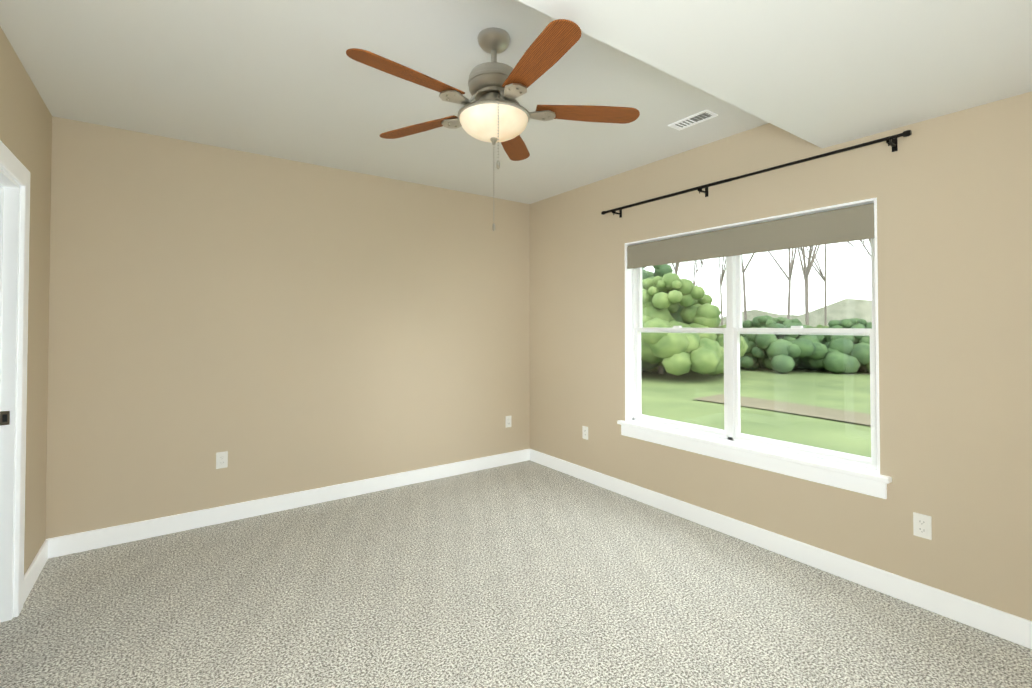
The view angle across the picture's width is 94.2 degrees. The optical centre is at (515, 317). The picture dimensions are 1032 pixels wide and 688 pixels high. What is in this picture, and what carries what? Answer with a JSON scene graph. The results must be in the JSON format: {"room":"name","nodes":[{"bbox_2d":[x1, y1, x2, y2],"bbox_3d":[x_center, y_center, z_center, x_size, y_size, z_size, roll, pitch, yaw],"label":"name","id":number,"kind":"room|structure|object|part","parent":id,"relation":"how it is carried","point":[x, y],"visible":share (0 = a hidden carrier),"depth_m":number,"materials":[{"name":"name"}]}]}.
{"room":"empty bedroom","nodes":[
{"label":"empty bedroom","id":0,"kind":"room"},
{"bbox_2d":[0,26,51,574],"bbox_3d":[-1.550,0.077,0.998,0.150,2.654,4.521,1,-1,-36],"label":"wall","id":1,"kind":"structure","parent":0,"point":[25,127],"depth_m":2.58,"materials":[{"name":"paint"}]},
{"bbox_2d":[0,140,29,621],"bbox_3d":[-2.217,0.342,1.942,0.171,2.155,0.960,1,-1,-36],"label":"door frame","id":2,"kind":"structure","parent":1,"relation":"attached to","point":[9,229],"depth_m":2.28,"materials":[{"name":"white wood"}]},
{"bbox_2d":[0,411,9,424],"bbox_3d":[-2.406,0.472,2.259,0.032,0.065,0.002,1,-1,-36],"label":"strike plate","id":3,"kind":"object","parent":2,"relation":"attached to","point":[4,417],"visible":1,"depth_m":2.26,"materials":[{"name":"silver metal"}]},
{"bbox_2d":[23,540,47,603],"bbox_3d":[-2.610,1.371,2.601,0.016,0.118,0.615,1,-1,-36],"label":"baseboard","id":4,"kind":"structure","parent":1,"relation":"attached to","point":[34,570],"depth_m":2.58,"materials":[{"name":"white wood"}]},
{"bbox_2d":[45,116,529,539],"bbox_3d":[-1.944,0.119,3.588,5.324,2.654,0.150,1,-1,-36],"label":"wall","id":5,"kind":"structure","parent":0,"point":[273,326],"depth_m":3.53,"materials":[{"name":"paint"}]},
{"bbox_2d":[216,451,227,468],"bbox_3d":[-2.073,1.003,3.383,0.070,0.114,0.008,1,-1,-36],"label":"electrical outlet","id":6,"kind":"object","parent":5,"relation":"attached to","point":[221,459],"visible":1,"depth_m":3.38,"materials":[{"name":"white plastic"}]},
{"bbox_2d":[46,449,529,558],"bbox_3d":[-1.326,1.393,3.907,3.624,0.118,0.016,1,-1,-36],"label":"baseboard","id":7,"kind":"structure","parent":5,"relation":"attached to","point":[93,539],"depth_m":3.50,"materials":[{"name":"white wood"}]},
{"bbox_2d":[505,416,510,427],"bbox_3d":[-0.074,1.041,4.813,0.070,0.114,0.008,1,-1,-36],"label":"electrical outlet","id":8,"kind":"object","parent":5,"relation":"attached to","point":[507,421],"visible":1,"depth_m":4.80,"materials":[{"name":"white plastic"}]},
{"bbox_2d":[0,0,768,203],"bbox_3d":[-0.585,-1.298,1.711,5.324,0.120,4.821,1,-1,-36],"label":"ceiling","id":9,"kind":"structure","parent":0,"point":[288,80],"depth_m":2.54,"materials":[{"name":"white paint"}]},
{"bbox_2d":[346,19,639,230],"bbox_3d":[-0.112,-0.823,2.062,1.240,0.819,1.252,1,-1,-36],"label":"ceiling fan","id":10,"kind":"object","parent":9,"relation":"hanging from","point":[494,112],"visible":1,"depth_m":2.00,"materials":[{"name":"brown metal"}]},
{"bbox_3d":[-0.408,-0.920,1.816,0.475,0.026,0.115,1,-1,-43],"label":"blade","id":11,"kind":"part","parent":10,"relation":"part of","materials":[{"name":"brown wood"}]},
{"bbox_3d":[-0.465,-0.912,2.309,0.475,0.026,0.115,-1,-1,29],"label":"blade","id":12,"kind":"part","parent":10,"relation":"part of","materials":[{"name":"brown wood"}]},
{"bbox_3d":[-0.097,-1.051,2.105,0.316,0.362,0.316,1,-1,-36],"label":"motor","id":13,"kind":"part","parent":10,"relation":"part of","materials":[{"name":"silver metal"}]},
{"bbox_3d":[-0.097,-0.828,2.101,0.300,0.088,0.300,1,-1,-36],"label":"lamp shade","id":14,"kind":"part","parent":10,"relation":"part of","materials":[{"name":"white glass"}]},
{"bbox_3d":[-0.014,-0.909,2.517,0.115,0.026,0.475,0,-1,11],"label":"blade","id":15,"kind":"part","parent":10,"relation":"part of","materials":[{"name":"brown wood"}]},
{"bbox_3d":[0.079,-0.922,1.719,0.115,0.026,0.475,0,-1,-25],"label":"blade","id":16,"kind":"part","parent":10,"relation":"part of","materials":[{"name":"brown wood"}]},
{"bbox_3d":[0.323,-0.915,2.152,0.475,0.026,0.115,0,-1,-7],"label":"blade","id":17,"kind":"part","parent":10,"relation":"part of","materials":[{"name":"brown wood"}]},
{"bbox_2d":[668,110,717,130],"bbox_3d":[1.086,-1.215,2.956,0.120,0.006,0.270,1,-1,-36],"label":"ceiling vent","id":18,"kind":"object","parent":9,"relation":"in","point":[694,119],"visible":1,"depth_m":2.95,"materials":[{"name":"white metal"}]},
{"bbox_2d":[0,460,1031,687],"bbox_3d":[-0.585,1.445,1.667,5.324,0.060,4.821,1,-1,-36],"label":"floor","id":19,"kind":"structure","parent":0,"point":[528,574],"depth_m":2.35,"materials":[{"name":"carpet"}]},
{"bbox_2d":[517,0,1031,147],"bbox_3d":[0.791,-1.125,0.988,3.624,0.251,1.749,1,-1,-36],"label":"ceiling","id":20,"kind":"structure","parent":0,"point":[823,73],"depth_m":1.78,"materials":[{"name":"white paint"}]},
{"bbox_2d":[530,92,1031,620],"bbox_3d":[1.519,0.113,3.194,0.150,2.654,4.521,1,-1,-36],"label":"wall","id":21,"kind":"structure","parent":0,"point":[952,192],"depth_m":2.46,"materials":[{"name":"paint"}]},
{"bbox_2d":[582,426,587,439],"bbox_3d":[0.620,1.030,4.300,0.008,0.114,0.070,1,-1,-36],"label":"electrical outlet","id":22,"kind":"object","parent":21,"relation":"attached to","point":[584,432],"visible":1,"depth_m":4.30,"materials":[{"name":"white plastic"}]},
{"bbox_2d":[625,197,879,473],"bbox_3d":[1.461,0.116,3.274,0.151,1.480,1.740,1,-1,-36],"label":"liner","id":23,"kind":"object","parent":21,"relation":"attached to","point":[628,344],"visible":0.38,"depth_m":3.26,"materials":[{"name":"white wood"}]},
{"bbox_2d":[621,203,886,498],"bbox_3d":[1.458,0.170,3.271,0.178,1.563,1.800,1,-1,-36],"label":"window","id":24,"kind":"structure","parent":21,"relation":"in","point":[850,224],"depth_m":3.14,"materials":[{"name":"white plastic"}]},
{"bbox_2d":[626,203,874,268],"bbox_3d":[1.429,-0.511,3.261,0.054,0.199,1.714,1,-1,-36],"label":"roller shade","id":25,"kind":"object","parent":24,"relation":"attached to","point":[854,223],"depth_m":3.04,"materials":[{"name":"fabric"}]},
{"bbox_3d":[1.393,0.905,3.213,0.018,0.090,1.800,1,-1,-36],"label":"window apron","id":26,"kind":"part","parent":24,"relation":"part of","materials":[{"name":"white wood"}]},
{"bbox_3d":[1.486,0.111,3.292,0.078,1.392,1.664,1,-1,-36],"label":"window sashes","id":27,"kind":"part","parent":24,"relation":"part of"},
{"bbox_2d":[617,420,891,483],"bbox_3d":[1.435,0.846,3.244,0.175,0.029,1.840,1,-1,-36],"label":"window sill","id":28,"kind":"structure","parent":21,"relation":"attached to","point":[852,470],"depth_m":2.97,"materials":[{"name":"white wood"}]},
{"bbox_2d":[601,130,911,217],"bbox_3d":[1.359,-0.885,3.218,0.100,0.080,2.084,1,-1,-36],"label":"curtain rod","id":29,"kind":"object","parent":21,"relation":"attached to","point":[894,142],"visible":1,"depth_m":2.90,"materials":[{"name":"black metal"}]},
{"bbox_2d":[530,449,1031,648],"bbox_3d":[1.456,1.380,3.118,0.016,0.118,4.505,1,-1,-36],"label":"baseboard","id":30,"kind":"structure","parent":21,"relation":"attached to","point":[1001,624],"depth_m":2.68,"materials":[{"name":"white wood"}]},
{"bbox_2d":[913,512,931,539],"bbox_3d":[2.003,1.027,2.366,0.008,0.114,0.070,1,-1,-36],"label":"electrical outlet","id":31,"kind":"object","parent":21,"relation":"attached to","point":[922,525],"visible":1,"depth_m":2.36,"materials":[{"name":"white plastic"}]},
{"label":"outside","id":32,"kind":"structure","parent":0,"visible":0},
{"bbox_2d":[641,239,871,457],"bbox_3d":[17.059,-6.926,30.586,56.766,18.777,90.000,1,-1,-36],"label":"garden","id":33,"kind":"object","parent":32,"point":[847,426],"depth_m":15.15,"materials":[{"name":"green plant"}]}
]}

